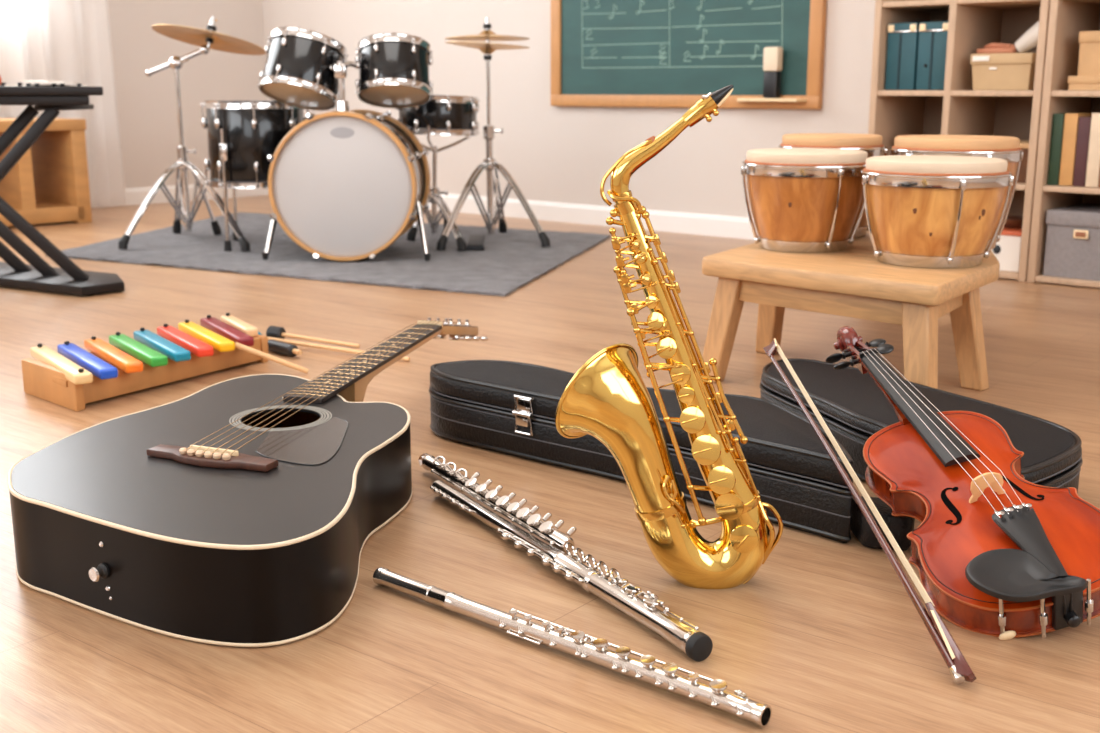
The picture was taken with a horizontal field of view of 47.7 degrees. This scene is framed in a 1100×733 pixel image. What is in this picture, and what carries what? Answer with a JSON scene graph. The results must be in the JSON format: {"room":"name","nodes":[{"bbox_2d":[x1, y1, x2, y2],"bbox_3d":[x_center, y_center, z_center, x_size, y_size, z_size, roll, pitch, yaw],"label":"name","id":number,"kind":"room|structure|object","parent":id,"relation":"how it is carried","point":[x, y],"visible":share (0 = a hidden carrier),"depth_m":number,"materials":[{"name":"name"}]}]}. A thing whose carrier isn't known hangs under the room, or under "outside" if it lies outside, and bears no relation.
{"room":"music room","nodes":[
{"label":"music room","id":0,"kind":"room"},
{"bbox_2d":[108,0,266,188],"bbox_3d":[-3.274,-1.675,4.351,0.120,2.450,5.300,11,17,41],"label":"wall","id":1,"kind":"structure","parent":0,"point":[147,106],"depth_m":5.98,"materials":[{"name":"beige paint"}]},
{"bbox_2d":[91,184,268,207],"bbox_3d":[-3.224,-0.507,4.566,0.014,0.078,5.300,11,17,41],"label":"baseboard","id":2,"kind":"structure","parent":1,"relation":"attached to","point":[134,196],"depth_m":6.05,"materials":[{"name":"white paint"}]},
{"bbox_2d":[0,195,1099,732],"bbox_3d":[-0.758,0.064,2.419,6.650,0.100,5.300,11,17,41],"label":"floor","id":3,"kind":"structure","parent":0,"point":[826,634],"depth_m":1.36,"materials":[{"name":"brown wood"}]},
{"bbox_2d":[0,118,91,225],"bbox_3d":[-2.465,-0.732,4.788,0.410,0.419,1.260,11,17,41],"label":"wooden cabinet","id":4,"kind":"object","parent":3,"relation":"on","point":[49,183],"visible":0.81,"depth_m":5.08,"materials":[{"name":"brown wood"}]},
{"bbox_2d":[0,104,124,295],"bbox_3d":[-1.703,-0.503,3.587,1.225,0.497,0.430,5,14,22],"label":"keyboard stand","id":5,"kind":"object","parent":3,"relation":"on","point":[69,279],"visible":1,"depth_m":3.39,"materials":[{"name":"black paint"}]},
{"bbox_2d":[0,82,102,104],"bbox_3d":[-1.695,-0.727,3.312,0.950,0.060,0.280,-4,13,-19],"label":"electronic keyboard","id":6,"kind":"object","parent":5,"relation":"on","point":[20,94],"visible":0.92,"depth_m":3.30,"materials":[{"name":"black plastic"}]},
{"bbox_2d":[20,80,81,83],"bbox_3d":[-1.363,-0.779,3.402,0.148,0.009,0.103,0,13,0],"label":"sheet music","id":7,"kind":"object","parent":6,"relation":"on","point":[31,81],"visible":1,"depth_m":3.37,"materials":[{"name":"white paper"}]},
{"bbox_2d":[21,313,267,410],"bbox_3d":[-0.758,-0.020,2.387,0.286,0.077,0.550,8,15,31],"label":"xylophone","id":8,"kind":"object","parent":3,"relation":"on","point":[73,377],"visible":1,"depth_m":2.29,"materials":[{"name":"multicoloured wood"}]},
{"bbox_2d":[7,317,488,646],"bbox_3d":[-0.296,0.077,1.818,0.475,0.133,1.197,4,13,17],"label":"acoustic guitar","id":9,"kind":"object","parent":3,"relation":"on","point":[242,511],"visible":1,"depth_m":1.36,"materials":[{"name":"black paint"}]},
{"bbox_2d":[97,563,109,578],"bbox_3d":[-0.461,0.211,1.285,0.017,0.017,0.007,8,15,32],"label":"washer","id":10,"kind":"object","parent":9,"relation":"in","point":[103,569],"depth_m":1.28,"materials":[{"name":"black rubber"}]},
{"bbox_2d":[235,342,308,373],"bbox_3d":[-0.536,-0.017,2.395,0.139,0.067,0.011,-2,13,-7],"label":"mallet","id":11,"kind":"object","parent":3,"relation":"on","point":[237,345],"visible":1,"depth_m":2.39,"materials":[{"name":"brown wood"}]},
{"bbox_2d":[268,339,301,356],"bbox_3d":[-0.566,-0.040,2.592,0.154,0.026,0.026,12,17,43],"label":"mallet","id":12,"kind":"object","parent":3,"relation":"on","point":[287,349],"visible":0.81,"depth_m":2.56,"materials":[{"name":"black rubber"}]},
{"bbox_2d":[266,326,359,347],"bbox_3d":[-0.511,-0.065,2.686,0.226,0.034,0.032,5,14,21],"label":"mallet","id":13,"kind":"object","parent":3,"relation":"on","point":[272,331],"visible":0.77,"depth_m":2.70,"materials":[{"name":"brown wood"}]},
{"bbox_2d":[46,212,610,296],"bbox_3d":[-0.752,-0.436,4.392,2.167,0.012,1.396,7,14,27],"label":"rug","id":14,"kind":"object","parent":3,"relation":"on","point":[512,259],"visible":0.75,"depth_m":3.99,"materials":[{"name":"grey carpet"}]},
{"bbox_2d":[118,16,250,251],"bbox_3d":[-1.218,-0.816,4.289,0.454,0.776,0.569,0,13,0],"label":"cymbal stand","id":15,"kind":"object","parent":14,"relation":"on","point":[183,164],"visible":0.98,"depth_m":4.41,"materials":[{"name":"silver metal"}]},
{"bbox_2d":[152,24,265,54],"bbox_3d":[-1.202,-1.153,4.390,0.395,0.095,0.385,8,15,33],"label":"crash cymbal","id":16,"kind":"object","parent":15,"relation":"attached to","point":[190,35],"visible":0.97,"depth_m":4.42,"materials":[{"name":"brown metal"}]},
{"bbox_2d":[205,25,216,43],"bbox_3d":[-1.198,-1.173,4.390,0.043,0.064,0.033,-12,17,-43],"label":"washer","id":17,"kind":"object","parent":15,"relation":"in","point":[209,40],"depth_m":4.38,"materials":[{"name":"black rubber"}]},
{"bbox_2d":[200,100,308,250],"bbox_3d":[-0.988,-0.658,4.243,0.367,0.486,0.354,0,13,0],"label":"floor tom","id":18,"kind":"object","parent":14,"relation":"on","point":[242,134],"depth_m":4.08,"materials":[{"name":"black"}]},
{"bbox_2d":[262,60,430,260],"bbox_3d":[-0.634,-0.668,3.996,0.532,0.611,0.424,0,13,1],"label":"bass drum","id":19,"kind":"object","parent":14,"relation":"on","point":[344,184],"visible":1,"depth_m":3.83,"materials":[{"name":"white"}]},
{"bbox_2d":[257,27,347,110],"bbox_3d":[-0.781,-0.938,3.932,0.244,0.255,0.297,7,14,28],"label":"tom drum","id":20,"kind":"object","parent":19,"relation":"attached to","point":[297,73],"visible":0.91,"depth_m":3.84,"materials":[{"name":"black"}]},
{"bbox_2d":[355,33,432,107],"bbox_3d":[-0.492,-0.933,3.932,0.244,0.230,0.270,-1,13,-4],"label":"tom drum","id":21,"kind":"object","parent":19,"relation":"attached to","point":[394,70],"visible":1,"depth_m":3.85,"materials":[{"name":"black"}]},
{"bbox_2d":[407,126,470,250],"bbox_3d":[-0.400,-0.651,4.402,0.246,0.404,0.691,0,13,0],"label":"stand","id":22,"kind":"object","parent":14,"relation":"on","point":[434,198],"visible":0.82,"depth_m":4.42,"materials":[{"name":"silver metal"}]},
{"bbox_2d":[396,95,479,135],"bbox_3d":[-0.396,-0.887,4.389,0.292,0.146,0.288,-11,17,-41],"label":"snare drum","id":23,"kind":"object","parent":22,"relation":"on","point":[444,114],"visible":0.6,"depth_m":4.27,"materials":[{"name":"black"}]},
{"bbox_2d":[437,18,549,249],"bbox_3d":[-0.264,-0.814,4.305,0.390,0.765,0.512,-4,13,-19],"label":"stand","id":24,"kind":"object","parent":14,"relation":"on","point":[475,242],"visible":1,"depth_m":4.33,"materials":[{"name":"silver metal"}]},
{"bbox_2d":[445,41,529,53],"bbox_3d":[-0.216,-1.103,4.308,0.293,0.040,0.294,4,13,17],"label":"cymbal","id":25,"kind":"object","parent":24,"relation":"on","point":[486,48],"visible":1,"depth_m":4.24,"materials":[{"name":"brown metal"}]},
{"bbox_2d":[445,30,529,40],"bbox_3d":[-0.217,-1.148,4.298,0.294,0.030,0.294,0,11,0],"label":"cymbal","id":26,"kind":"object","parent":24,"relation":"attached to","point":[481,36],"visible":0.99,"depth_m":4.34,"materials":[{"name":"brown metal"}]},
{"bbox_2d":[258,331,409,361],"bbox_3d":[-0.467,-0.046,2.608,0.411,0.030,0.029,6,14,25],"label":"mallet","id":27,"kind":"object","parent":3,"relation":"on","point":[299,343],"visible":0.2,"depth_m":2.60,"materials":[{"name":"wood"},{"name":"black rubber"}]},
{"bbox_2d":[418,453,712,660],"bbox_3d":[-0.023,0.200,1.489,0.062,0.041,0.693,-7,14,-29],"label":"flute","id":28,"kind":"object","parent":3,"relation":"on","point":[693,643],"visible":1,"depth_m":1.42,"materials":[{"name":"silver metal"}]},
{"bbox_2d":[373,567,771,727],"bbox_3d":[-0.002,0.264,1.228,0.494,0.026,0.030,11,16,40],"label":"flute","id":29,"kind":"object","parent":3,"relation":"on","point":[713,695],"visible":1,"depth_m":1.19,"materials":[{"name":"silver metal"}]},
{"bbox_2d":[555,85,782,588],"bbox_3d":[0.130,-0.022,1.351,0.252,0.554,0.106,0,13,0],"label":"saxophone","id":30,"kind":"object","parent":3,"relation":"on","point":[608,399],"visible":1,"depth_m":1.33,"materials":[{"name":"gold metal"}]},
{"bbox_2d":[614,201,636,215],"bbox_3d":[0.080,-0.167,1.303,0.026,0.020,0.023,0,13,0],"label":"socket","id":31,"kind":"object","parent":30,"relation":"attached to","point":[622,208],"depth_m":1.29,"materials":[{"name":"gold metal"}]},
{"bbox_2d":[635,252,647,263],"bbox_3d":[0.096,-0.114,1.301,0.013,0.013,0.011,6,14,25],"label":"cup","id":32,"kind":"object","parent":30,"relation":"on","point":[640,257],"depth_m":1.30,"materials":[{"name":"gold metal"}]},
{"bbox_2d":[645,296,658,308],"bbox_3d":[0.108,-0.068,1.309,0.014,0.014,0.010,6,14,25],"label":"cup","id":33,"kind":"object","parent":30,"relation":"on","point":[652,302],"depth_m":1.30,"materials":[{"name":"gold metal"}]},
{"bbox_2d":[647,312,664,329],"bbox_3d":[0.113,-0.049,1.313,0.019,0.019,0.012,6,14,25],"label":"cup","id":34,"kind":"object","parent":30,"relation":"on","point":[656,320],"depth_m":1.31,"materials":[{"name":"gold metal"}]},
{"bbox_2d":[656,337,676,358],"bbox_3d":[0.125,-0.020,1.318,0.024,0.023,0.013,6,14,25],"label":"cup","id":35,"kind":"object","parent":30,"relation":"on","point":[666,347],"depth_m":1.31,"materials":[{"name":"gold metal"}]},
{"bbox_2d":[666,478,672,493],"bbox_3d":[0.127,0.129,1.350,0.012,0.017,0.018,10,16,37],"label":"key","id":36,"kind":"object","parent":30,"relation":"on","point":[669,481],"depth_m":1.34,"materials":[{"name":"gold metal"}]},
{"bbox_2d":[670,364,690,384],"bbox_3d":[0.140,0.008,1.323,0.023,0.023,0.010,6,14,25],"label":"key","id":37,"kind":"object","parent":30,"relation":"on","point":[680,374],"depth_m":1.32,"materials":[{"name":"gold metal"}]},
{"bbox_2d":[678,387,694,403],"bbox_3d":[0.147,0.030,1.327,0.018,0.018,0.010,6,14,25],"label":"cup","id":38,"kind":"object","parent":30,"relation":"on","point":[686,395],"depth_m":1.32,"materials":[{"name":"gold metal"}]},
{"bbox_2d":[680,406,705,433],"bbox_3d":[0.154,0.057,1.332,0.029,0.029,0.014,6,14,25],"label":"cup","id":39,"kind":"object","parent":30,"relation":"on","point":[692,418],"depth_m":1.33,"materials":[{"name":"gold metal"}]},
{"bbox_2d":[691,435,720,465],"bbox_3d":[0.169,0.089,1.337,0.033,0.033,0.014,6,14,25],"label":"cup","id":40,"kind":"object","parent":30,"relation":"on","point":[706,449],"depth_m":1.33,"materials":[{"name":"gold metal"}]},
{"bbox_2d":[708,466,735,494],"bbox_3d":[0.186,0.122,1.343,0.031,0.030,0.014,6,14,25],"label":"key","id":41,"kind":"object","parent":30,"relation":"on","point":[721,479],"depth_m":1.34,"materials":[{"name":"gold metal"}]},
{"bbox_2d":[715,493,743,519],"bbox_3d":[0.195,0.151,1.348,0.031,0.031,0.010,4,13,18],"label":"key","id":42,"kind":"object","parent":30,"relation":"on","point":[728,506],"depth_m":1.34,"materials":[{"name":"gold metal"}]},
{"bbox_2d":[730,525,757,552],"bbox_3d":[0.211,0.188,1.356,0.031,0.031,0.012,1,13,5],"label":"cup","id":43,"kind":"object","parent":30,"relation":"on","point":[743,538],"depth_m":1.35,"materials":[{"name":"gold metal"}]},
{"bbox_2d":[429,360,914,550],"bbox_3d":[0.160,0.099,1.789,0.836,0.107,0.209,11,17,41],"label":"instrument case","id":44,"kind":"object","parent":3,"relation":"on","point":[506,407],"visible":0.64,"depth_m":1.75,"materials":[{"name":"black leather"},{"name":"chrome metal"}]},
{"bbox_2d":[702,224,999,390],"bbox_3d":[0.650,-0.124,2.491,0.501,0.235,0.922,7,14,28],"label":"stool","id":45,"kind":"object","parent":3,"relation":"on","point":[852,282],"visible":0.7,"depth_m":2.20,"materials":[{"name":"brown wood"}]},
{"bbox_2d":[741,148,867,252],"bbox_3d":[0.495,-0.326,2.417,0.253,0.190,0.246,0,13,0],"label":"drum","id":46,"kind":"object","parent":45,"relation":"on","point":[802,200],"visible":0.94,"depth_m":2.33,"materials":[{"name":"orange wood"}]},
{"bbox_2d":[779,133,887,237],"bbox_3d":[0.595,-0.386,2.634,0.225,0.212,0.228,0,13,0],"label":"drum","id":47,"kind":"object","parent":45,"relation":"on","point":[872,144],"visible":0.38,"depth_m":2.54,"materials":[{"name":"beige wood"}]},
{"bbox_2d":[860,155,1013,268],"bbox_3d":[0.682,-0.279,2.219,0.261,0.186,0.261,0,13,0],"label":"drum","id":48,"kind":"object","parent":45,"relation":"on","point":[923,211],"visible":1,"depth_m":2.13,"materials":[{"name":"brown wood"}]},
{"bbox_2d":[890,135,1022,249],"bbox_3d":[0.794,-0.344,2.443,0.253,0.215,0.251,0,13,0],"label":"drum","id":49,"kind":"object","parent":45,"relation":"on","point":[1007,148],"visible":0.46,"depth_m":2.34,"materials":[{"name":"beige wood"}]},
{"bbox_2d":[763,338,976,683],"bbox_3d":[0.340,0.128,1.408,0.021,0.210,0.597,-2,13,-8],"label":"bow","id":50,"kind":"object","parent":3,"relation":"on","point":[960,670],"visible":1,"depth_m":1.30,"materials":[{"name":"brown wood"}]},
{"bbox_2d":[760,359,1082,493],"bbox_3d":[0.527,0.098,1.824,0.239,0.094,0.658,-5,13,-20],"label":"case","id":51,"kind":"object","parent":3,"relation":"on","point":[849,401],"visible":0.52,"depth_m":1.77,"materials":[{"name":"black leather"}]},
{"bbox_2d":[867,0,1050,281],"bbox_3d":[1.280,-0.956,3.703,0.519,1.330,0.340,11,17,41],"label":"bookshelf","id":52,"kind":"object","parent":3,"relation":"on","point":[957,109],"visible":0.36,"depth_m":3.73,"materials":[{"name":"brown wood"}]},
{"bbox_2d":[885,22,919,89],"bbox_3d":[1.129,-0.949,3.815,0.095,0.196,0.240,11,17,41],"label":"box file","id":53,"kind":"object","parent":52,"relation":"on","point":[903,38],"visible":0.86,"depth_m":3.73,"materials":[{"name":"teal cardboard"}]},
{"bbox_2d":[916,21,948,89],"bbox_3d":[1.204,-0.934,3.748,0.096,0.196,0.243,11,17,41],"label":"box file","id":54,"kind":"object","parent":52,"relation":"on","point":[932,48],"visible":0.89,"depth_m":3.67,"materials":[{"name":"teal cardboard"}]},
{"bbox_2d":[970,53,1036,89],"bbox_3d":[1.350,-0.855,3.610,0.180,0.102,0.222,11,17,41],"label":"storage box","id":55,"kind":"object","parent":52,"relation":"on","point":[990,71],"visible":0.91,"depth_m":3.53,"materials":[{"name":"beige cardboard"}]},
{"bbox_2d":[976,43,1015,53],"bbox_3d":[1.304,-0.926,3.618,0.115,0.032,0.080,11,17,41],"label":"folded cloth","id":56,"kind":"object","parent":55,"relation":"on","point":[992,47],"visible":0.87,"depth_m":3.60,"materials":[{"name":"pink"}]},
{"bbox_2d":[1015,21,1038,52],"bbox_3d":[1.377,-0.940,3.538,0.059,0.094,0.107,-9,16,-36],"label":"paper roll","id":57,"kind":"object","parent":55,"relation":"on","point":[1028,40],"visible":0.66,"depth_m":3.53,"materials":[{"name":"white paper"}]},
{"bbox_2d":[991,226,1021,271],"bbox_3d":[1.387,-0.356,3.710,0.120,0.115,0.220,11,17,41],"label":"organizer box","id":58,"kind":"object","parent":52,"relation":"on","point":[1007,250],"visible":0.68,"depth_m":3.62,"materials":[{"name":"white paper"}]},
{"bbox_2d":[1005,216,1022,228],"bbox_3d":[1.376,-0.427,3.690,0.090,0.032,0.090,11,17,41],"label":"bowl","id":59,"kind":"object","parent":58,"relation":"on","point":[1014,222],"visible":0.57,"depth_m":3.66,"materials":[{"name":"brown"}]},
{"bbox_2d":[1017,140,1028,182],"bbox_3d":[1.377,-0.606,3.663,0.160,0.113,0.210,11,17,41],"label":"serving tray","id":60,"kind":"object","parent":52,"relation":"on","point":[1024,144],"visible":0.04,"depth_m":3.56,"materials":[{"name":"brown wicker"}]},
{"bbox_2d":[826,326,1099,639],"bbox_3d":[0.449,0.112,1.474,0.212,0.222,0.588,-4,13,-15],"label":"violin","id":61,"kind":"object","parent":3,"relation":"on","point":[997,552],"visible":0.99,"depth_m":1.33,"materials":[{"name":"orange"}]},
{"bbox_2d":[1027,0,1099,287],"bbox_3d":[1.681,-0.877,3.350,0.554,1.330,0.340,11,17,41],"label":"bookshelf","id":62,"kind":"object","parent":3,"relation":"on","point":[1067,18],"visible":0.58,"depth_m":3.48,"materials":[{"name":"brown wood"}]},
{"bbox_2d":[1047,113,1064,184],"bbox_3d":[1.458,-0.617,3.517,0.030,0.196,0.150,11,17,41],"label":"book","id":63,"kind":"object","parent":62,"relation":"on","point":[1058,118],"visible":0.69,"depth_m":3.46,"materials":[{"name":"green paper"}]},
{"bbox_2d":[1043,204,1099,280],"bbox_3d":[1.566,-0.354,3.535,0.226,0.186,0.265,11,17,41],"label":"box","id":64,"kind":"object","parent":62,"relation":"on","point":[1072,250],"visible":1,"depth_m":3.47,"materials":[{"name":"grey fabric"}]},
{"bbox_2d":[1059,113,1091,185],"bbox_3d":[1.484,-0.612,3.494,0.036,0.197,0.150,11,17,41],"label":"book","id":65,"kind":"object","parent":62,"relation":"on","point":[1071,121],"visible":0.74,"depth_m":3.44,"materials":[{"name":"yellow paper"}]},
{"bbox_2d":[1073,116,1091,186],"bbox_3d":[1.511,-0.602,3.471,0.031,0.188,0.150,11,17,41],"label":"book","id":66,"kind":"object","parent":62,"relation":"on","point":[1084,125],"visible":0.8,"depth_m":3.42,"materials":[{"name":"brown paper"}]},
{"bbox_2d":[1068,76,1099,89],"bbox_3d":[1.560,-0.783,3.434,0.178,0.038,0.220,11,17,41],"label":"flat box","id":67,"kind":"object","parent":62,"relation":"on","point":[1075,82],"visible":0.98,"depth_m":3.38,"materials":[{"name":"beige cardboard"}]},
{"bbox_2d":[1078,31,1099,75],"bbox_3d":[1.559,-0.858,3.412,0.152,0.118,0.190,11,17,41],"label":"box","id":68,"kind":"object","parent":67,"relation":"on","point":[1089,51],"visible":1,"depth_m":3.38,"materials":[{"name":"beige cardboard"}]},
{"bbox_2d":[1085,113,1099,186],"bbox_3d":[1.537,-0.602,3.447,0.034,0.199,0.150,11,17,41],"label":"book","id":69,"kind":"object","parent":62,"relation":"on","point":[1093,164],"visible":1,"depth_m":3.40,"materials":[{"name":"white paper"}]},
{"bbox_2d":[262,0,874,217],"bbox_3d":[1.055,-1.620,4.106,6.890,2.450,0.120,11,17,41],"label":"wall","id":70,"kind":"structure","parent":0,"point":[562,154],"depth_m":5.11,"materials":[{"name":"beige paint"}]},
{"bbox_2d":[429,194,757,239],"bbox_3d":[1.010,-0.451,4.316,6.650,0.078,0.014,11,17,41],"label":"baseboard","id":71,"kind":"structure","parent":70,"relation":"attached to","point":[666,221],"depth_m":5.00,"materials":[{"name":"white paint"}]},
{"bbox_2d":[551,0,826,108],"bbox_3d":[0.452,-1.391,4.571,1.238,0.859,0.084,11,17,41],"label":"chalkboard","id":72,"kind":"object","parent":70,"relation":"attached to","point":[605,53],"visible":1,"depth_m":4.62,"materials":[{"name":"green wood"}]},
{"bbox_2d":[737,98,806,101],"bbox_3d":[0.764,-0.936,4.365,0.286,0.012,0.055,11,17,41],"label":"chalk tray","id":73,"kind":"object","parent":72,"relation":"on","point":[738,99],"depth_m":4.32,"materials":[{"name":"brown wood"}]},
{"bbox_2d":[763,47,782,97],"bbox_3d":[0.776,-1.025,4.335,0.060,0.173,0.040,11,17,41],"label":"eraser","id":74,"kind":"object","parent":72,"relation":"on","point":[773,56],"visible":1,"depth_m":4.32,"materials":[{"name":"black plastic"}]},
{"bbox_3d":[-2.728,-2.827,4.486,1.624,0.024,1.800,0,13,0],"label":"curtain rod","id":75,"kind":"object","parent":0,"visible":0},
{"bbox_2d":[0,0,126,206],"bbox_3d":[-2.708,-1.697,4.769,0.080,2.288,2.170,11,17,41],"label":"sheer curtain","id":76,"kind":"object","parent":75,"relation":"hanging from","point":[46,40],"visible":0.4,"depth_m":5.52,"materials":[{"name":"fabric"}]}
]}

